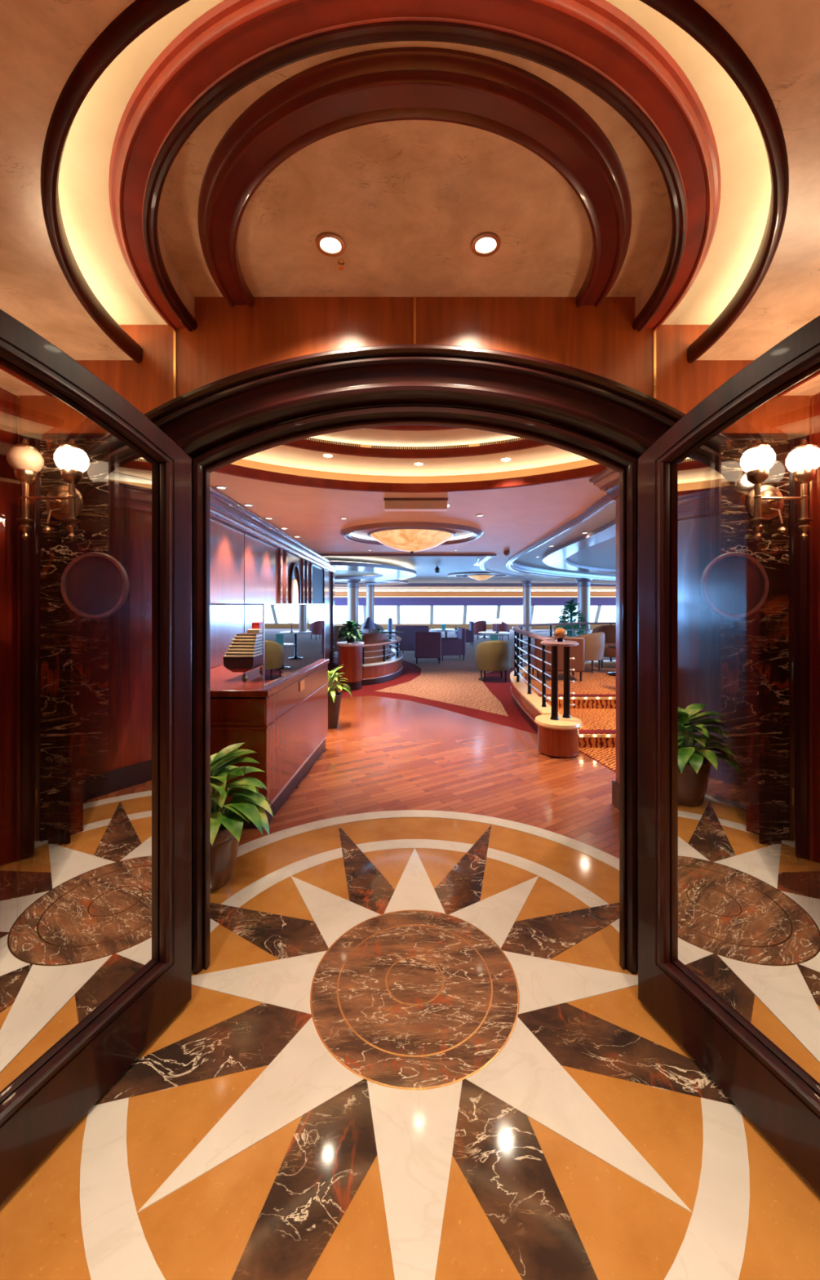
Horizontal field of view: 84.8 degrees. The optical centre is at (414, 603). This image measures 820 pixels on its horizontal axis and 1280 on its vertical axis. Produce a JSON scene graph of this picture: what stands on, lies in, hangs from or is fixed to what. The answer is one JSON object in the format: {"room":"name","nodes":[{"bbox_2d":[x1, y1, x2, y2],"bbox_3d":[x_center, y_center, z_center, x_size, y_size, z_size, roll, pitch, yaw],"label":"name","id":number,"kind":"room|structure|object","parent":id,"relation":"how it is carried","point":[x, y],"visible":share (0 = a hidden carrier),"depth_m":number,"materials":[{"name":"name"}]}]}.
{"room":"ship interior","nodes":[
{"label":"ship interior","id":0,"kind":"room"},
{"bbox_2d":[0,386,17,944],"bbox_3d":[-1.740,0.100,-0.175,0.200,2.800,4.050,0,0,0],"label":"wall","id":1,"kind":"structure","parent":0,"point":[8,435],"depth_m":1.81,"materials":[{"name":"red wood"}]},
{"bbox_2d":[210,486,337,668],"bbox_3d":[-1.970,0.280,6.618,0.460,2.440,9.305,0,0,-2],"label":"wall","id":2,"kind":"structure","parent":0,"point":[253,560],"depth_m":5.03,"materials":[{"name":"paint"}]},
{"bbox_2d":[0,629,819,1279],"bbox_3d":[3.500,1.557,12.100,25.000,0.126,28.800,0,0,0],"label":"floor","id":3,"kind":"structure","parent":0,"point":[411,1044],"depth_m":1.42,"materials":[{"name":"multicoloured stone"}]},
{"bbox_2d":[210,742,274,892],"bbox_3d":[-1.122,1.142,2.444,0.719,0.712,0.673,0,0,-28],"label":"potted plant","id":4,"kind":"object","parent":3,"relation":"on","point":[227,819],"visible":0.42,"depth_m":2.36,"materials":[{"name":"green plant"}]},
{"bbox_2d":[210,603,329,828],"bbox_3d":[-1.355,0.750,3.808,0.938,1.497,1.712,0,0,0],"label":"reception desk","id":5,"kind":"object","parent":3,"relation":"on","point":[279,713],"visible":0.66,"depth_m":3.31,"materials":[{"name":"brown wood"}]},
{"bbox_2d":[223,622,262,678],"bbox_3d":[-1.305,0.343,3.895,0.224,0.458,1.150,0,0,0],"label":"model ship","id":6,"kind":"object","parent":5,"relation":"on","point":[245,654],"visible":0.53,"depth_m":3.39,"materials":[{"name":"brown wood"}]},
{"bbox_2d":[328,664,352,728],"bbox_3d":[-1.028,1.117,5.459,0.509,0.761,0.544,0,0,-31],"label":"potted plant","id":7,"kind":"object","parent":3,"relation":"on","point":[334,697],"visible":0.66,"depth_m":5.38,"materials":[{"name":"green plant"}]},
{"bbox_2d":[334,626,357,651],"bbox_3d":[-2.300,1.064,13.000,1.300,0.860,0.800,0,0,0],"label":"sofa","id":8,"kind":"object","parent":3,"relation":"on","point":[337,629],"visible":0.02,"depth_m":12.60,"materials":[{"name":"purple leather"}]},
{"bbox_2d":[336,640,364,690],"bbox_3d":[-1.140,1.093,7.950,0.490,0.810,0.490,0,0,0],"label":"pedestal","id":9,"kind":"object","parent":3,"relation":"on","point":[349,654],"visible":0.9,"depth_m":7.77,"materials":[{"name":"brown wood"}]},
{"bbox_2d":[337,620,364,642],"bbox_3d":[-1.149,0.495,7.948,0.511,0.384,0.502,0,0,0],"label":"potted plant","id":10,"kind":"object","parent":9,"relation":"on","point":[350,625],"visible":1,"depth_m":7.87,"materials":[{"name":"green plant"}]},
{"bbox_2d":[346,579,360,630],"bbox_3d":[-2.250,0.312,16.400,0.560,2.364,0.560,0,0,0],"label":"column","id":11,"kind":"structure","parent":3,"relation":"on","point":[353,584],"depth_m":16.23,"materials":[{"name":"grey metal"}]},
{"bbox_2d":[364,582,376,622],"bbox_3d":[-2.180,0.202,22.000,0.560,2.584,0.560,0,0,0],"label":"column","id":12,"kind":"structure","parent":3,"relation":"on","point":[370,588],"depth_m":21.84,"materials":[{"name":"grey metal"}]},
{"bbox_2d":[356,632,389,663],"bbox_3d":[-0.917,1.054,9.742,0.741,0.880,0.725,0,0,-17],"label":"tub chair","id":13,"kind":"object","parent":3,"relation":"on","point":[371,637],"visible":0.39,"depth_m":9.42,"materials":[{"name":"brown fabric"}]},
{"bbox_2d":[361,622,386,635],"bbox_3d":[-1.305,1.034,14.291,0.782,0.920,0.763,0,0,29],"label":"tub chair","id":14,"kind":"object","parent":3,"relation":"on","point":[379,626],"visible":0.1,"depth_m":13.97,"materials":[{"name":"brown fabric"}]},
{"bbox_2d":[361,632,403,685],"bbox_3d":[-0.876,1.130,10.154,1.247,0.736,3.852,0,0,-15],"label":"curved railing","id":15,"kind":"object","parent":3,"relation":"on","point":[380,672],"visible":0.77,"depth_m":8.56,"materials":[{"name":"brown wood"}]},
{"bbox_2d":[376,630,404,648],"bbox_3d":[-0.660,1.121,12.050,0.760,0.745,0.760,0,0,0],"label":"round table","id":16,"kind":"object","parent":3,"relation":"on","point":[384,631],"visible":0.56,"depth_m":12.01,"materials":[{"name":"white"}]},
{"bbox_2d":[387,617,392,631],"bbox_3d":[-0.660,0.571,12.050,0.120,0.355,0.120,0,0,0],"label":"vase","id":17,"kind":"object","parent":16,"relation":"on","point":[390,620],"visible":1,"depth_m":12.00,"materials":[{"name":"blue glass"}]},
{"bbox_2d":[395,625,429,653],"bbox_3d":[0.000,1.064,13.100,1.000,0.860,0.660,0,0,17],"label":"sofa","id":18,"kind":"object","parent":3,"relation":"on","point":[407,642],"visible":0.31,"depth_m":12.81,"materials":[{"name":"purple fabric"}]},
{"bbox_2d":[414,631,441,663],"bbox_3d":[0.330,1.099,11.400,0.660,0.790,0.660,0,0,0],"label":"armchair","id":19,"kind":"object","parent":3,"relation":"on","point":[427,644],"visible":1,"depth_m":11.07,"materials":[{"name":"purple fabric"}]},
{"bbox_2d":[430,628,457,637],"bbox_3d":[0.950,1.144,13.600,0.960,0.700,0.960,0,0,0],"label":"round table","id":20,"kind":"object","parent":3,"relation":"on","point":[446,630],"visible":0.48,"depth_m":13.53,"materials":[{"name":"white"}]},
{"bbox_2d":[441,623,445,630],"bbox_3d":[0.860,0.702,13.400,0.120,0.180,0.020,0,0,0],"label":"menu card","id":21,"kind":"object","parent":20,"relation":"on","point":[443,625],"visible":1,"depth_m":13.39,"materials":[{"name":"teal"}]},
{"bbox_2d":[452,617,459,629],"bbox_3d":[1.240,0.602,13.550,0.240,0.380,0.240,0,0,0],"label":"table lamp","id":22,"kind":"object","parent":20,"relation":"on","point":[455,619],"visible":1,"depth_m":13.48,"materials":[{"name":"grey metal"}]},
{"bbox_2d":[441,626,466,660],"bbox_3d":[0.980,1.074,12.000,0.660,0.840,0.600,0,0,-6],"label":"armchair","id":23,"kind":"object","parent":3,"relation":"on","point":[450,646],"visible":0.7,"depth_m":11.71,"materials":[{"name":"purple fabric"}]},
{"bbox_2d":[455,621,474,646],"bbox_3d":[1.750,1.064,15.800,0.600,0.860,0.600,0,0,0],"label":"armchair","id":24,"kind":"object","parent":3,"relation":"on","point":[469,633],"visible":0.6,"depth_m":15.50,"materials":[{"name":"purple fabric"}]},
{"bbox_2d":[474,620,486,639],"bbox_3d":[2.608,1.094,18.486,0.678,0.800,0.675,0,0,14],"label":"tub chair","id":25,"kind":"object","parent":3,"relation":"on","point":[479,626],"visible":0.73,"depth_m":18.19,"materials":[{"name":"red fabric"}]},
{"bbox_2d":[475,640,511,681],"bbox_3d":[1.530,1.094,8.743,0.700,0.800,0.686,0,0,0],"label":"tub chair","id":26,"kind":"object","parent":3,"relation":"on","point":[494,655],"visible":1,"depth_m":8.46,"materials":[{"name":"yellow fabric"}]},
{"bbox_2d":[478,631,510,635],"bbox_3d":[2.100,1.134,11.900,0.840,0.720,0.840,0,0,0],"label":"round table","id":27,"kind":"object","parent":3,"relation":"on","point":[479,633],"visible":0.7,"depth_m":11.73,"materials":[{"name":"white"}]},
{"bbox_2d":[492,618,502,633],"bbox_3d":[2.150,0.582,11.750,0.240,0.380,0.240,0,0,0],"label":"table lamp","id":28,"kind":"object","parent":27,"relation":"on","point":[495,620],"visible":1,"depth_m":11.68,"materials":[{"name":"grey metal"}]},
{"bbox_2d":[492,621,510,640],"bbox_3d":[3.495,1.094,18.195,0.686,0.800,0.700,0,0,-44],"label":"tub chair","id":29,"kind":"object","parent":3,"relation":"on","point":[504,627],"visible":0.59,"depth_m":17.90,"materials":[{"name":"red fabric"}]},
{"bbox_2d":[521,581,533,631],"bbox_3d":[5.500,0.202,22.000,0.560,2.584,0.560,0,0,0],"label":"column","id":30,"kind":"structure","parent":3,"relation":"on","point":[526,586],"depth_m":21.83,"materials":[{"name":"grey metal"}]},
{"bbox_2d":[534,627,582,757],"bbox_3d":[1.450,0.871,4.542,0.464,1.245,0.467,0,0,0],"label":"railing post","id":31,"kind":"object","parent":3,"relation":"on","point":[558,735],"visible":1,"depth_m":4.48,"materials":[{"name":"brown wood"}]},
{"bbox_2d":[510,622,616,733],"bbox_3d":[2.789,0.940,7.665,1.985,1.116,6.171,0,0,42],"label":"curved railing","id":32,"kind":"object","parent":3,"relation":"on","point":[529,704],"visible":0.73,"depth_m":5.90,"materials":[{"name":"black"}]},
{"bbox_2d":[552,598,591,636],"bbox_3d":[4.907,0.669,14.204,1.163,1.651,1.157,0,0,0],"label":"potted tree","id":33,"kind":"object","parent":3,"relation":"on","point":[572,606],"visible":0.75,"depth_m":14.07,"materials":[{"name":"green plant"}]},
{"bbox_2d":[575,578,592,635],"bbox_3d":[6.400,0.282,17.000,0.616,2.424,0.616,0,0,0],"label":"column","id":34,"kind":"structure","parent":3,"relation":"on","point":[584,584],"depth_m":16.81,"materials":[{"name":"grey metal"}]},
{"bbox_3d":[1.750,1.219,10.100,0.600,0.550,0.600,0,0,0],"label":"round table","id":35,"kind":"object","parent":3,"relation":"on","visible":0},
{"bbox_2d":[490,635,498,640],"bbox_3d":[1.780,0.822,10.050,0.180,0.240,0.020,0,0,0],"label":"menu card","id":36,"kind":"object","parent":35,"relation":"on","point":[492,637],"visible":0.43,"depth_m":10.04,"materials":[{"name":"teal"}]},
{"bbox_3d":[-1.020,1.144,10.620,0.600,0.700,0.600,0,0,0],"label":"round table","id":37,"kind":"object","parent":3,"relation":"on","visible":0},
{"bbox_2d":[363,617,375,633],"bbox_3d":[-1.080,0.562,10.640,0.300,0.460,0.300,0,0,0],"label":"table lamp","id":38,"kind":"object","parent":37,"relation":"on","point":[369,624],"visible":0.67,"depth_m":10.56,"materials":[{"name":"grey metal"}]},
{"bbox_2d":[372,626,382,633],"bbox_3d":[-0.851,0.674,10.622,0.318,0.236,0.291,0,0,0],"label":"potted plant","id":39,"kind":"object","parent":37,"relation":"on","point":[378,629],"visible":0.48,"depth_m":10.61,"materials":[{"name":"green plant"}]},
{"bbox_2d":[0,0,819,396],"bbox_3d":[0.000,-1.065,-0.174,3.480,0.430,4.052,0,0,0],"label":"ceiling","id":40,"kind":"structure","parent":0,"point":[408,201],"depth_m":1.33,"materials":[{"name":"paint"}]},
{"bbox_2d":[315,231,346,257],"bbox_3d":[-0.295,-1.256,1.574,0.105,0.007,0.105,0,0,0],"label":"recessed light","id":41,"kind":"object","parent":40,"relation":"in","point":[329,243],"visible":1,"depth_m":1.57,"materials":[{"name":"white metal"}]},
{"bbox_2d":[337,258,344,270],"bbox_3d":[-0.272,-1.248,1.655,0.024,0.025,0.024,0,0,0],"label":"sprinkler","id":42,"kind":"object","parent":40,"relation":"attached to","point":[340,262],"visible":1,"depth_m":1.65,"materials":[{"name":"gold metal"}]},
{"bbox_2d":[471,231,501,257],"bbox_3d":[0.249,-1.256,1.574,0.105,0.007,0.105,0,0,0],"label":"recessed light","id":43,"kind":"object","parent":40,"relation":"in","point":[487,243],"visible":1,"depth_m":1.57,"materials":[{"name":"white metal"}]},
{"bbox_2d":[210,425,616,586],"bbox_3d":[3.500,-1.096,13.937,25.000,0.368,24.126,0,0,0],"label":"ceiling","id":44,"kind":"structure","parent":0,"point":[524,522],"depth_m":4.29,"materials":[{"name":"grey paint"}]},
{"bbox_2d":[215,485,227,488],"bbox_3d":[-1.581,-0.947,3.670,0.096,0.007,0.096,0,0,0],"label":"recessed light","id":45,"kind":"object","parent":44,"relation":"in","point":[216,486],"visible":1,"depth_m":3.66,"materials":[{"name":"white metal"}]},
{"bbox_2d":[243,503,253,506],"bbox_3d":[-1.603,-0.947,4.330,0.096,0.007,0.096,0,0,0],"label":"recessed light","id":46,"kind":"object","parent":44,"relation":"in","point":[245,504],"visible":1,"depth_m":4.31,"materials":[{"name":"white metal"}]},
{"bbox_2d":[334,579,408,586],"bbox_3d":[-2.600,-0.975,20.000,4.600,0.150,5.600,0,0,0],"label":"trim","id":47,"kind":"structure","parent":44,"relation":"attached to","point":[393,582],"depth_m":20.88,"materials":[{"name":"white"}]},
{"bbox_2d":[330,560,416,581],"bbox_3d":[-2.650,-0.945,13.800,5.400,0.150,7.600,0,0,0],"label":"trim","id":48,"kind":"structure","parent":44,"relation":"attached to","point":[388,572],"depth_m":12.69,"materials":[{"name":"white paint"}]},
{"bbox_2d":[213,463,607,493],"bbox_3d":[0.000,-0.970,2.859,3.993,0.076,1.883,0,0,0],"label":"trim","id":49,"kind":"structure","parent":44,"relation":"attached to","point":[230,469],"depth_m":3.59,"materials":[{"name":"brown wood"}]},
{"bbox_2d":[340,521,484,553],"bbox_3d":[-0.040,-0.854,6.200,1.960,0.332,1.960,0,0,0],"label":"chandelier","id":50,"kind":"object","parent":44,"relation":"hanging from","point":[411,537],"visible":1,"depth_m":5.79,"materials":[{"name":"orange"}]},
{"bbox_2d":[304,437,525,448],"bbox_3d":[0.000,-1.165,2.655,3.224,0.050,1.519,0,0,0],"label":"light","id":51,"kind":"object","parent":44,"relation":"in","point":[330,442],"depth_m":3.28,"materials":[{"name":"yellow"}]},
{"bbox_2d":[383,497,449,511],"bbox_3d":[0.018,-0.900,4.100,0.595,0.100,0.120,0,0,0],"label":"ceiling box","id":52,"kind":"object","parent":44,"relation":"attached to","point":[390,504],"visible":1,"depth_m":4.05,"materials":[{"name":"beige wood"}]},
{"bbox_2d":[435,565,439,573],"bbox_3d":[0.650,-0.990,13.000,0.150,0.220,0.150,0,0,0],"label":"spot lamp","id":53,"kind":"object","parent":44,"relation":"hanging from","point":[437,569],"visible":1,"depth_m":12.95,"materials":[{"name":"black metal"}]},
{"bbox_2d":[448,572,510,580],"bbox_3d":[2.500,-0.983,17.000,2.500,0.225,2.500,0,0,0],"label":"chandelier","id":54,"kind":"object","parent":44,"relation":"hanging from","point":[476,575],"visible":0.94,"depth_m":16.64,"materials":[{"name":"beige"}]},
{"bbox_2d":[503,551,510,555],"bbox_3d":[1.680,-0.911,8.200,0.120,0.075,0.120,0,0,0],"label":"ceiling speaker","id":55,"kind":"object","parent":44,"relation":"attached to","point":[505,553],"visible":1,"depth_m":8.16,"materials":[{"name":"brown plastic"}]},
{"bbox_2d":[16,296,813,920],"bbox_3d":[0.000,0.100,1.905,4.800,2.800,0.129,0,0,0],"label":"wall","id":56,"kind":"structure","parent":0,"point":[227,340],"depth_m":1.85,"materials":[{"name":"red wood"}]},
{"bbox_2d":[20,435,130,865],"bbox_3d":[-1.390,0.190,1.833,0.434,1.745,0.034,0,0,0],"label":"marble panel","id":57,"kind":"object","parent":56,"relation":"attached to","point":[75,668],"visible":0.63,"depth_m":1.84,"materials":[{"name":"brown stone"}]},
{"bbox_2d":[6,439,89,540],"bbox_3d":[-1.425,-0.443,1.765,0.291,0.395,0.146,0,0,0],"label":"wall sconce","id":58,"kind":"object","parent":57,"relation":"attached to","point":[64,503],"visible":1,"depth_m":1.74,"materials":[{"name":"gold metal"}]},
{"bbox_2d":[61,551,129,618],"bbox_3d":[-1.245,-0.070,1.759,0.260,0.260,0.042,0,0,0],"label":"round plaque","id":59,"kind":"object","parent":57,"relation":"attached to","point":[95,585],"visible":1,"depth_m":1.74,"materials":[{"name":"brown wood"}]},
{"bbox_2d":[0,308,191,1206],"bbox_3d":[-0.981,0.371,1.295,0.074,2.222,0.856,0,0,17],"label":"door","id":60,"kind":"structure","parent":56,"relation":"in","point":[97,964],"depth_m":1.42,"materials":[{"name":"brown wood"}]},
{"bbox_2d":[108,0,720,331],"bbox_3d":[0.000,-1.139,1.320,2.028,0.043,1.067,0,0,0],"label":"trim","id":61,"kind":"structure","parent":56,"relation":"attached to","point":[594,44],"depth_m":0.96,"materials":[{"name":"brown wood"}]},
{"bbox_2d":[197,46,631,307],"bbox_3d":[0.000,-1.239,1.436,1.568,0.046,0.840,0,0,0],"label":"trim","id":62,"kind":"structure","parent":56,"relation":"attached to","point":[320,101],"depth_m":1.15,"materials":[{"name":"red wood"}]},
{"bbox_2d":[143,344,686,974],"bbox_3d":[0.000,0.237,1.806,2.160,2.525,0.119,0,0,0],"label":"trim","id":63,"kind":"structure","parent":56,"relation":"attached to","point":[220,423],"depth_m":1.81,"materials":[{"name":"brown wood"}]},
{"bbox_2d":[40,0,789,363],"bbox_3d":[0.000,-1.024,1.248,2.308,0.073,1.205,0,0,0],"label":"trim","id":64,"kind":"structure","parent":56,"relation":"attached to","point":[140,15],"depth_m":0.94,"materials":[{"name":"brown wood"}]},
{"bbox_2d":[638,315,819,1195],"bbox_3d":[0.981,0.371,1.295,0.074,2.222,0.856,0,0,-17],"label":"door","id":65,"kind":"structure","parent":56,"relation":"in","point":[729,955],"depth_m":1.44,"materials":[{"name":"brown wood"}]},
{"bbox_2d":[699,435,809,865],"bbox_3d":[1.390,0.190,1.833,0.434,1.745,0.034,0,0,0],"label":"marble panel","id":66,"kind":"object","parent":56,"relation":"attached to","point":[754,668],"visible":0.63,"depth_m":1.84,"materials":[{"name":"brown stone"}]},
{"bbox_2d":[700,551,768,618],"bbox_3d":[1.245,-0.070,1.759,0.260,0.260,0.042,0,0,0],"label":"round plaque","id":67,"kind":"object","parent":66,"relation":"attached to","point":[734,584],"visible":1,"depth_m":1.74,"materials":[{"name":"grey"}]},
{"bbox_2d":[740,439,819,540],"bbox_3d":[1.425,-0.443,1.765,0.291,0.395,0.146,0,0,0],"label":"wall sconce","id":68,"kind":"object","parent":66,"relation":"attached to","point":[765,503],"visible":1,"depth_m":1.74,"materials":[{"name":"gold metal"}]},
{"bbox_2d":[334,586,616,629],"bbox_3d":[3.500,0.250,25.450,25.000,2.500,1.500,0,0,0],"label":"wall","id":69,"kind":"structure","parent":0,"point":[340,592],"depth_m":25.00,"materials":[{"name":"beige paint"}]},
{"bbox_2d":[334,597,616,624],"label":"window","id":70,"kind":"structure","parent":69,"relation":"in","point":[432,602],"depth_m":25.21,"materials":[{"name":"beige"}]},
{"bbox_2d":[334,597,616,605],"bbox_3d":[3.500,-0.125,25.165,25.000,0.490,0.230,0,0,0],"label":"roller blind","id":71,"kind":"object","parent":70,"relation":"attached to","point":[338,601],"depth_m":25.17,"materials":[{"name":"purple fabric"}]},
{"bbox_2d":[334,590,616,591],"bbox_3d":[3.500,-0.710,25.400,25.000,0.020,1.000,0,0,0],"label":"shelf","id":72,"kind":"object","parent":69,"relation":"attached to","point":[335,590],"depth_m":24.90,"materials":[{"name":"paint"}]},
{"bbox_2d":[521,662,616,747],"bbox_3d":[4.490,1.373,6.957,6.020,0.354,4.667,0,0,0],"label":"stairs","id":73,"kind":"structure","parent":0,"point":[594,699],"depth_m":5.78,"materials":[{"name":"orange carpet"}]},
{"bbox_2d":[531,636,584,680],"bbox_3d":[2.280,0.858,7.250,0.750,0.680,0.620,0,0,7],"label":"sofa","id":74,"kind":"object","parent":73,"relation":"on","point":[577,652],"visible":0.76,"depth_m":6.94,"materials":[{"name":"brown leather"}]},
{"bbox_2d":[577,631,604,673],"bbox_3d":[3.025,0.848,7.996,0.667,0.700,0.679,0,0,38],"label":"tub chair","id":75,"kind":"object","parent":73,"relation":"on","point":[594,643],"visible":0.53,"depth_m":7.69,"materials":[{"name":"brown fabric"}]},
{"bbox_2d":[591,624,616,668],"bbox_3d":[3.723,0.808,8.458,0.741,0.780,0.725,0,0,17],"label":"tub chair","id":76,"kind":"object","parent":73,"relation":"on","point":[610,630],"visible":0.3,"depth_m":8.68,"materials":[{"name":"brown leather"}]},
{"bbox_2d":[607,644,616,675],"bbox_3d":[3.450,0.958,7.550,0.400,0.480,0.400,0,0,0],"label":"round table","id":77,"kind":"object","parent":73,"relation":"on","point":[613,673],"visible":0.28,"depth_m":7.53,"materials":[{"name":"red"}]},
{"bbox_2d":[589,467,619,810],"bbox_3d":[1.612,0.280,2.725,0.576,2.440,1.510,0,0,0],"label":"wall","id":78,"kind":"structure","parent":0,"point":[608,480],"depth_m":3.31,"materials":[{"name":"red wood"}]},
{"bbox_2d":[813,392,819,931],"bbox_3d":[1.740,0.100,-0.175,0.200,2.800,4.050,0,0,0],"label":"wall","id":79,"kind":"structure","parent":0,"point":[816,435],"depth_m":1.83,"materials":[{"name":"red wood"}]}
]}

